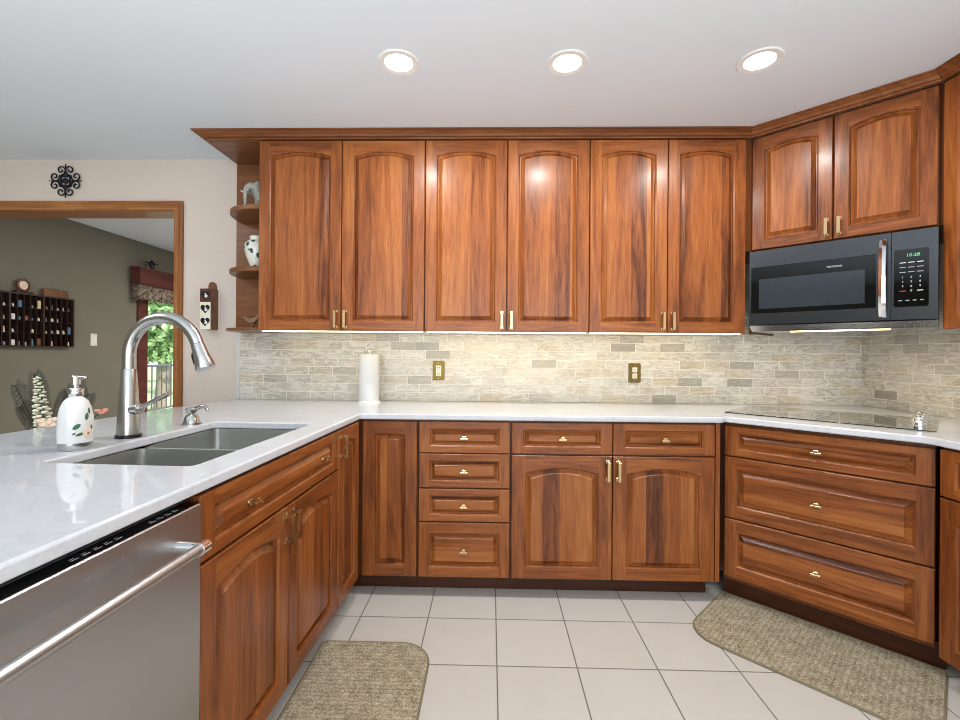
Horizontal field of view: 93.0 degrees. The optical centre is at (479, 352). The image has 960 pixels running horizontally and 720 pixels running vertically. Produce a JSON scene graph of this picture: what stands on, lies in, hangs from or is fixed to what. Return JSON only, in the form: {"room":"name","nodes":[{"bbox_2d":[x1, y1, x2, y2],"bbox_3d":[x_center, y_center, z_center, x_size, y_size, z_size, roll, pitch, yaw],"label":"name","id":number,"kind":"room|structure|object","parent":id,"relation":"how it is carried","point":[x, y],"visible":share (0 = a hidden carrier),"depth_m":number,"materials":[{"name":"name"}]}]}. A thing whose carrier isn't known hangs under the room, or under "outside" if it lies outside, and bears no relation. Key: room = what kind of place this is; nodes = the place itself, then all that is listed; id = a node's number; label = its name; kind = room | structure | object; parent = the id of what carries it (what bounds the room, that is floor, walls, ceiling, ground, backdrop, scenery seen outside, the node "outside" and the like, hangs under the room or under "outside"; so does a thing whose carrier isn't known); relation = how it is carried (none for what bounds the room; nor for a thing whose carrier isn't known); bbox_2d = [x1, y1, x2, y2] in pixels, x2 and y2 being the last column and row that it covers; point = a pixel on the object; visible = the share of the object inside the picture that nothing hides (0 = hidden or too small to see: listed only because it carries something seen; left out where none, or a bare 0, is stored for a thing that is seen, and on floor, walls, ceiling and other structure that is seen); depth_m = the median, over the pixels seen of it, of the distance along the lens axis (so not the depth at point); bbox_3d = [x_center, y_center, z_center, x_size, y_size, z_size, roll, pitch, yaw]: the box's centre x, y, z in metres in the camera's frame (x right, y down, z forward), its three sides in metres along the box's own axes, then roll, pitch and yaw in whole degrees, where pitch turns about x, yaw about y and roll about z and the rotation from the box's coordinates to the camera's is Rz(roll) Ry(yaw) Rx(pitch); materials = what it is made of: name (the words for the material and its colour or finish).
{"room":"kitchen","nodes":[
{"label":"kitchen","id":0,"kind":"room"},
{"bbox_2d":[11,368,108,429],"bbox_3d":[-2.113,0.643,2.265,0.497,1.125,0.260,0,0,-18],"label":"flower arrangement","id":1,"kind":"object","parent":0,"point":[49,421],"visible":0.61,"depth_m":2.29,"materials":[{"name":"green plant"}]},
{"bbox_2d":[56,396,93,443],"bbox_3d":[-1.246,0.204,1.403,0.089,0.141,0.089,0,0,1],"label":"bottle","id":2,"kind":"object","parent":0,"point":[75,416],"depth_m":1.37,"materials":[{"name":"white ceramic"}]},
{"bbox_2d":[0,218,173,433],"bbox_3d":[-3.977,-0.027,2.142,0.150,2.438,11.100,0,0,1],"label":"wall","id":3,"kind":"structure","parent":0,"point":[92,264],"depth_m":4.33,"materials":[{"name":"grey paint"}]},
{"bbox_2d":[0,290,74,346],"bbox_3d":[-3.841,-0.272,3.705,0.044,0.450,1.140,0,0,1],"label":"display tray","id":4,"kind":"object","parent":3,"relation":"attached to","point":[22,328],"visible":1,"depth_m":3.92,"materials":[{"name":"brown wood"}]},
{"bbox_2d":[12,279,33,293],"bbox_3d":[-3.835,-0.559,3.825,0.036,0.122,0.140,0,0,1],"label":"clock","id":5,"kind":"object","parent":4,"relation":"on","point":[22,285],"visible":1,"depth_m":3.81,"materials":[{"name":"brown wood"}]},
{"bbox_2d":[37,301,40,308],"bbox_3d":[-3.831,-0.414,3.952,0.014,0.070,0.028,0,0,1],"label":"trinket","id":6,"kind":"object","parent":4,"relation":"in","point":[38,302],"visible":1,"depth_m":3.95},
{"bbox_2d":[42,288,67,298],"bbox_3d":[-3.830,-0.531,4.110,0.020,0.066,0.230,0,0,1],"label":"plaque","id":7,"kind":"object","parent":4,"relation":"on","point":[45,292],"visible":1,"depth_m":4.09,"materials":[{"name":"brown wood"}]},
{"bbox_2d":[90,334,96,345],"bbox_3d":[-3.839,-0.127,4.530,0.012,0.120,0.072,0,0,1],"label":"light switch","id":8,"kind":"object","parent":3,"relation":"attached to","point":[93,337],"visible":1,"depth_m":4.52,"materials":[{"name":"beige plastic"}]},
{"bbox_2d":[136,299,147,411],"bbox_3d":[-3.800,0.123,6.119,0.022,2.140,2.080,0,0,1],"label":"trim","id":9,"kind":"structure","parent":3,"relation":"attached to","point":[142,306],"depth_m":5.15,"materials":[{"name":"brown wood"}]},
{"bbox_2d":[130,266,173,304],"bbox_3d":[-3.721,-0.753,6.073,0.122,0.370,2.250,0,0,1],"label":"valance","id":10,"kind":"object","parent":3,"relation":"attached to","point":[148,284],"visible":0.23,"depth_m":5.15,"materials":[{"name":"red fabric"}]},
{"bbox_2d":[145,260,158,268],"bbox_3d":[-3.744,-1.002,5.198,0.037,0.101,0.209,0,0,1],"label":"bird figurine","id":11,"kind":"object","parent":10,"relation":"on","point":[151,263],"visible":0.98,"depth_m":5.18,"materials":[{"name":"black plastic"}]},
{"bbox_2d":[147,301,172,411],"bbox_3d":[-3.881,0.172,6.121,0.060,2.040,1.800,0,0,1],"label":"door","id":12,"kind":"structure","parent":3,"relation":"in","point":[160,336],"depth_m":5.54,"materials":[{"name":"white paint"}]},
{"bbox_2d":[0,159,788,405],"bbox_3d":[-0.762,-0.003,2.953,6.240,2.438,0.150,0,0,1],"label":"wall","id":13,"kind":"structure","parent":0,"point":[207,188],"depth_m":2.90,"materials":[{"name":"beige paint"}]},
{"bbox_2d":[49,164,81,197],"bbox_3d":[-2.647,-1.095,2.909,0.215,0.215,0.026,0,0,1],"label":"wall ornament","id":14,"kind":"object","parent":13,"relation":"attached to","point":[65,180],"visible":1,"depth_m":2.90,"materials":[{"name":"metal"}]},
{"bbox_2d":[0,210,173,217],"bbox_3d":[-2.916,0.144,3.003,1.934,2.112,0.158,0,0,1],"label":"trim","id":15,"kind":"structure","parent":13,"relation":"attached to","point":[3,213],"depth_m":2.98,"materials":[{"name":"brown wood"}]},
{"bbox_2d":[0,201,180,209],"bbox_3d":[-2.880,-0.940,2.917,1.988,0.056,0.020,0,0,1],"label":"trim","id":16,"kind":"structure","parent":13,"relation":"attached to","point":[4,205],"depth_m":2.90,"materials":[{"name":"brown wood"}]},
{"bbox_2d":[173,201,183,407],"bbox_3d":[-1.923,0.123,2.895,0.056,2.168,0.020,0,0,1],"label":"trim","id":17,"kind":"structure","parent":13,"relation":"attached to","point":[178,211],"depth_m":2.89,"materials":[{"name":"brown wood"}]},
{"bbox_2d":[200,282,217,329],"bbox_3d":[-1.700,-0.295,2.857,0.066,0.304,0.085,0,0,1],"label":"wall box","id":18,"kind":"object","parent":13,"relation":"attached to","point":[208,296],"visible":1,"depth_m":2.82,"materials":[{"name":"brown wood"}]},
{"bbox_2d":[210,141,280,332],"bbox_3d":[-1.386,-0.664,2.719,0.312,1.078,0.344,0,0,1],"label":"corner shelf","id":19,"kind":"object","parent":13,"relation":"attached to","point":[246,153],"visible":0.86,"depth_m":2.87,"materials":[{"name":"brown wood"}]},
{"bbox_2d":[240,314,257,327],"bbox_3d":[-1.356,-0.201,2.692,0.138,0.121,0.069,0,0,1],"label":"bird figurine","id":20,"kind":"object","parent":19,"relation":"on","point":[251,321],"visible":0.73,"depth_m":2.68,"materials":[{"name":"brown wood"}]},
{"bbox_2d":[240,181,258,204],"bbox_3d":[-1.321,-0.924,2.746,0.093,0.167,0.235,0,0,33],"label":"elephant figurine","id":21,"kind":"object","parent":19,"relation":"on","point":[251,188],"visible":0.29,"depth_m":2.68,"materials":[{"name":"white ceramic"}]},
{"bbox_2d":[244,235,258,265],"bbox_3d":[-1.326,-0.585,2.696,0.128,0.199,0.128,0,0,33],"label":"vase","id":22,"kind":"object","parent":19,"relation":"on","point":[251,247],"visible":0.51,"depth_m":2.65,"materials":[{"name":"white ceramic"}]},
{"bbox_2d":[258,141,430,333],"bbox_3d":[-0.765,-0.647,2.684,0.928,1.066,0.384,0,0,1],"label":"upper cabinet","id":23,"kind":"object","parent":13,"relation":"attached to","point":[342,224],"depth_m":2.52,"materials":[{"name":"brown wood"}]},
{"bbox_2d":[190,126,752,164],"bbox_3d":[-0.049,-1.195,2.659,3.066,0.040,0.402,0,0,1],"label":"crown molding","id":24,"kind":"structure","parent":23,"relation":"attached to","point":[671,132],"depth_m":2.49,"materials":[{"name":"brown wood"}]},
{"bbox_2d":[425,140,589,334],"bbox_3d":[0.152,-0.640,2.663,0.903,1.066,0.384,0,0,1],"label":"upper cabinet","id":25,"kind":"object","parent":13,"relation":"attached to","point":[507,227],"depth_m":2.50,"materials":[{"name":"brown wood"}]},
{"bbox_2d":[236,297,861,404],"bbox_3d":[0.407,-0.021,2.845,3.895,0.660,0.013,0,0,1],"label":"backsplash","id":26,"kind":"structure","parent":13,"relation":"attached to","point":[746,368],"depth_m":2.84,"materials":[{"name":"stone"}]},
{"bbox_2d":[433,361,444,379],"bbox_3d":[-0.259,0.115,2.852,0.074,0.118,0.009,0,0,1],"label":"outlet","id":27,"kind":"object","parent":26,"relation":"attached to","point":[438,366],"visible":1,"depth_m":2.85,"materials":[{"name":"gold metal"}]},
{"bbox_2d":[436,365,440,375],"bbox_3d":[-0.259,0.115,2.849,0.033,0.068,0.004,0,0,1],"label":"receptacle","id":28,"kind":"object","parent":27,"relation":"attached to","point":[438,367],"depth_m":2.85,"materials":[{"name":"white plastic"}]},
{"bbox_2d":[628,363,640,381],"bbox_3d":[0.959,0.127,2.823,0.074,0.118,0.009,0,0,1],"label":"outlet","id":29,"kind":"object","parent":26,"relation":"attached to","point":[634,369],"visible":1,"depth_m":2.82,"materials":[{"name":"gold metal"}]},
{"bbox_2d":[632,367,636,378],"bbox_3d":[0.959,0.127,2.821,0.030,0.070,0.004,0,0,1],"label":"receptacle","id":30,"kind":"object","parent":29,"relation":"attached to","point":[634,369],"depth_m":2.82,"materials":[{"name":"white plastic"}]},
{"bbox_2d":[579,139,745,335],"bbox_3d":[1.027,-0.634,2.642,0.844,1.066,0.384,0,0,1],"label":"upper cabinet","id":31,"kind":"object","parent":13,"relation":"attached to","point":[667,218],"depth_m":2.48,"materials":[{"name":"brown wood"}]},
{"bbox_2d":[745,84,944,335],"bbox_3d":[1.897,-0.630,2.385,0.898,1.060,0.856,0,0,1],"label":"upper cabinet","id":32,"kind":"object","parent":13,"relation":"attached to","point":[878,168],"visible":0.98,"depth_m":2.19,"materials":[{"name":"brown wood"}]},
{"bbox_2d":[749,226,939,333],"bbox_3d":[1.826,-0.323,2.316,0.450,0.435,0.718,0,0,-44],"label":"microwave","id":33,"kind":"object","parent":32,"relation":"attached to","point":[884,282],"visible":1,"depth_m":2.15,"materials":[{"name":"black metal"}]},
{"bbox_2d":[751,69,942,138],"bbox_3d":[1.712,-1.182,2.198,0.066,0.040,0.740,0,0,-44],"label":"crown molding","id":34,"kind":"structure","parent":32,"relation":"attached to","point":[928,78],"depth_m":2.15,"materials":[{"name":"brown wood"}]},
{"bbox_2d":[0,0,959,251],"bbox_3d":[-0.771,-1.282,2.144,6.540,0.120,11.250,0,0,1],"label":"ceiling","id":35,"kind":"structure","parent":0,"point":[80,79],"depth_m":1.92,"materials":[{"name":"paint"}]},
{"bbox_2d":[378,49,419,75],"bbox_3d":[-0.341,-1.216,1.914,0.172,0.006,0.172,0,0,1],"label":"recessed light","id":36,"kind":"object","parent":35,"relation":"in","point":[400,62],"visible":1,"depth_m":1.91,"materials":[{"name":"white paint"}]},
{"bbox_2d":[385,54,412,71],"bbox_3d":[-0.341,-1.216,1.914,0.117,0.006,0.117,0,0,1],"label":"diffuser","id":37,"kind":"object","parent":36,"relation":"attached to","point":[393,62],"depth_m":1.91,"materials":[{"name":"white plastic"}]},
{"bbox_2d":[546,49,587,75],"bbox_3d":[0.365,-1.211,1.907,0.172,0.006,0.172,0,0,1],"label":"recessed light","id":38,"kind":"object","parent":35,"relation":"in","point":[567,62],"visible":1,"depth_m":1.90,"materials":[{"name":"white paint"}]},
{"bbox_2d":[553,54,581,71],"bbox_3d":[0.365,-1.211,1.907,0.117,0.006,0.117,0,0,1],"label":"diffuser","id":39,"kind":"object","parent":38,"relation":"attached to","point":[561,62],"depth_m":1.90,"materials":[{"name":"white plastic"}]},
{"bbox_2d":[736,46,784,73],"bbox_3d":[1.157,-1.205,1.883,0.172,0.006,0.172,0,0,1],"label":"recessed light","id":40,"kind":"object","parent":35,"relation":"in","point":[762,59],"visible":1,"depth_m":1.88,"materials":[{"name":"white paint"}]},
{"bbox_2d":[744,52,776,69],"bbox_3d":[1.157,-1.205,1.883,0.117,0.006,0.117,0,0,1],"label":"diffuser","id":41,"kind":"object","parent":40,"relation":"attached to","point":[753,60],"depth_m":1.88,"materials":[{"name":"white plastic"}]},
{"bbox_2d":[266,570,959,719],"bbox_3d":[-0.790,1.276,2.144,6.540,0.120,11.250,0,0,1],"label":"floor","id":42,"kind":"structure","parent":0,"point":[493,654],"depth_m":1.82,"materials":[{"name":"tile"}]},
{"bbox_2d":[0,501,211,719],"bbox_3d":[-0.932,0.780,0.778,0.656,0.868,0.604,0,0,3],"label":"dishwasher","id":43,"kind":"object","parent":42,"relation":"on","point":[107,628],"visible":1,"depth_m":0.82,"materials":[{"name":"grey metal"}]},
{"bbox_2d":[0,501,184,587],"bbox_3d":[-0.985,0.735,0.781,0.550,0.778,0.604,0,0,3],"label":"control panel","id":44,"kind":"object","parent":43,"relation":"in","point":[11,582],"depth_m":0.81,"materials":[{"name":"black plastic"}]},
{"bbox_2d":[70,537,120,560],"bbox_3d":[-0.683,0.348,0.811,0.008,0.001,0.102,0,0,3],"label":"print","id":45,"kind":"object","parent":43,"relation":"on","point":[105,547],"depth_m":0.81},
{"bbox_2d":[106,428,337,719],"bbox_3d":[-0.915,0.772,1.536,0.617,0.884,0.898,0,0,3],"label":"base cabinet","id":46,"kind":"object","parent":42,"relation":"on","point":[268,575],"visible":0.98,"depth_m":1.38,"materials":[{"name":"brown wood"}]},
{"bbox_2d":[277,640,428,719],"bbox_3d":[-0.436,1.213,1.518,0.465,0.009,0.784,0,0,1],"label":"rug","id":47,"kind":"object","parent":42,"relation":"on","point":[344,680],"visible":1,"depth_m":1.67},
{"bbox_2d":[335,419,419,608],"bbox_3d":[-0.757,0.774,2.420,0.895,0.884,0.887,0,0,1],"label":"base cabinet","id":48,"kind":"object","parent":42,"relation":"on","point":[378,469],"visible":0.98,"depth_m":2.27,"materials":[{"name":"brown wood"}]},
{"bbox_2d":[418,420,510,588],"bbox_3d":[-0.074,0.779,2.543,0.460,0.884,0.612,0,0,1],"label":"base cabinet","id":49,"kind":"object","parent":42,"relation":"on","point":[464,498],"visible":1,"depth_m":2.27,"materials":[{"name":"brown wood"}]},
{"bbox_2d":[509,421,719,592],"bbox_3d":[0.671,0.784,2.523,1.026,0.884,0.617,0,0,1],"label":"base cabinet","id":50,"kind":"object","parent":42,"relation":"on","point":[599,506],"visible":0.98,"depth_m":2.25,"materials":[{"name":"brown wood"}]},
{"bbox_2d":[693,592,947,719],"bbox_3d":[1.347,1.227,1.879,0.487,0.009,0.809,0,0,-44],"label":"rug","id":51,"kind":"object","parent":42,"relation":"on","point":[882,683],"visible":1,"depth_m":1.81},
{"bbox_2d":[719,422,946,670],"bbox_3d":[1.756,0.792,2.269,1.147,0.884,1.073,0,0,1],"label":"base cabinet","id":52,"kind":"object","parent":42,"relation":"on","point":[836,532],"visible":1,"depth_m":1.95,"materials":[{"name":"brown wood"}]},
{"bbox_2d":[0,399,959,583],"bbox_3d":[0.259,0.323,1.613,4.108,0.029,2.458,0,0,1],"label":"countertop","id":53,"kind":"structure","parent":52,"relation":"on","point":[52,506],"depth_m":1.49,"materials":[{"name":"white stone"}]},
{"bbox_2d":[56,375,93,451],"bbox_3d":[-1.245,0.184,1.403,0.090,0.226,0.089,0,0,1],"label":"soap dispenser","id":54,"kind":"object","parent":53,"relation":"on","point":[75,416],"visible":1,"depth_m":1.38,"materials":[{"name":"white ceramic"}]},
{"bbox_2d":[114,312,215,438],"bbox_3d":[-1.091,0.079,1.573,0.360,0.439,0.089,0,0,8],"label":"faucet","id":55,"kind":"object","parent":53,"relation":"on","point":[128,424],"visible":1,"depth_m":1.57,"materials":[{"name":"silver metal"}]},
{"bbox_2d":[75,428,292,465],"bbox_3d":[-0.953,0.425,1.588,0.456,0.190,0.755,0,0,4],"label":"sink","id":56,"kind":"object","parent":53,"relation":"in","point":[197,448],"visible":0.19,"depth_m":1.58,"materials":[{"name":"silver metal"}]},
{"bbox_2d":[181,404,208,425],"bbox_3d":[-1.172,0.256,1.887,0.117,0.084,0.072,0,0,1],"label":"soap pump","id":57,"kind":"object","parent":53,"relation":"on","point":[191,418],"visible":1,"depth_m":1.87,"materials":[{"name":"silver metal"}]},
{"bbox_2d":[358,350,379,403],"bbox_3d":[-0.669,0.142,2.756,0.132,0.318,0.132,0,0,1],"label":"paper towel holder","id":58,"kind":"object","parent":53,"relation":"on","point":[369,364],"visible":1,"depth_m":2.71,"materials":[{"name":"white paper"}]},
{"bbox_2d":[725,405,938,431],"bbox_3d":[1.738,0.294,2.285,0.505,0.050,0.790,0,0,-44],"label":"cooktop","id":59,"kind":"object","parent":53,"relation":"in","point":[921,421],"visible":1,"depth_m":2.20,"materials":[{"name":"clear glass"}]},
{"bbox_2d":[939,447,959,670],"bbox_3d":[1.987,0.794,1.461,0.637,0.884,0.459,0,0,1],"label":"base cabinet","id":60,"kind":"object","parent":42,"relation":"on","point":[949,579],"visible":0.98,"depth_m":1.65,"materials":[{"name":"brown wood"}]},
{"bbox_2d":[862,244,954,418],"bbox_3d":[2.413,0.021,2.070,0.150,2.438,11.250,0,0,1],"label":"wall","id":61,"kind":"structure","parent":0,"point":[941,246],"depth_m":2.32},
{"bbox_2d":[862,286,959,418],"bbox_3d":[2.332,-0.006,2.006,0.010,0.660,1.579,0,0,1],"label":"backsplash","id":62,"kind":"structure","parent":61,"relation":"attached to","point":[908,371],"depth_m":2.45,"materials":[{"name":"stone"}]},
{"bbox_2d":[943,74,959,328],"bbox_3d":[2.135,-0.628,1.646,0.387,1.060,0.599,0,0,1],"label":"upper cabinet","id":63,"kind":"object","parent":61,"relation":"attached to","point":[951,244],"visible":1,"depth_m":1.91,"materials":[{"name":"brown wood"}]},
{"bbox_2d":[935,53,959,81],"bbox_3d":[1.952,-1.180,1.652,0.066,0.040,0.604,0,0,1],"label":"crown molding","id":64,"kind":"structure","parent":63,"relation":"attached to","point":[950,68],"depth_m":1.89,"materials":[{"name":"brown wood"}]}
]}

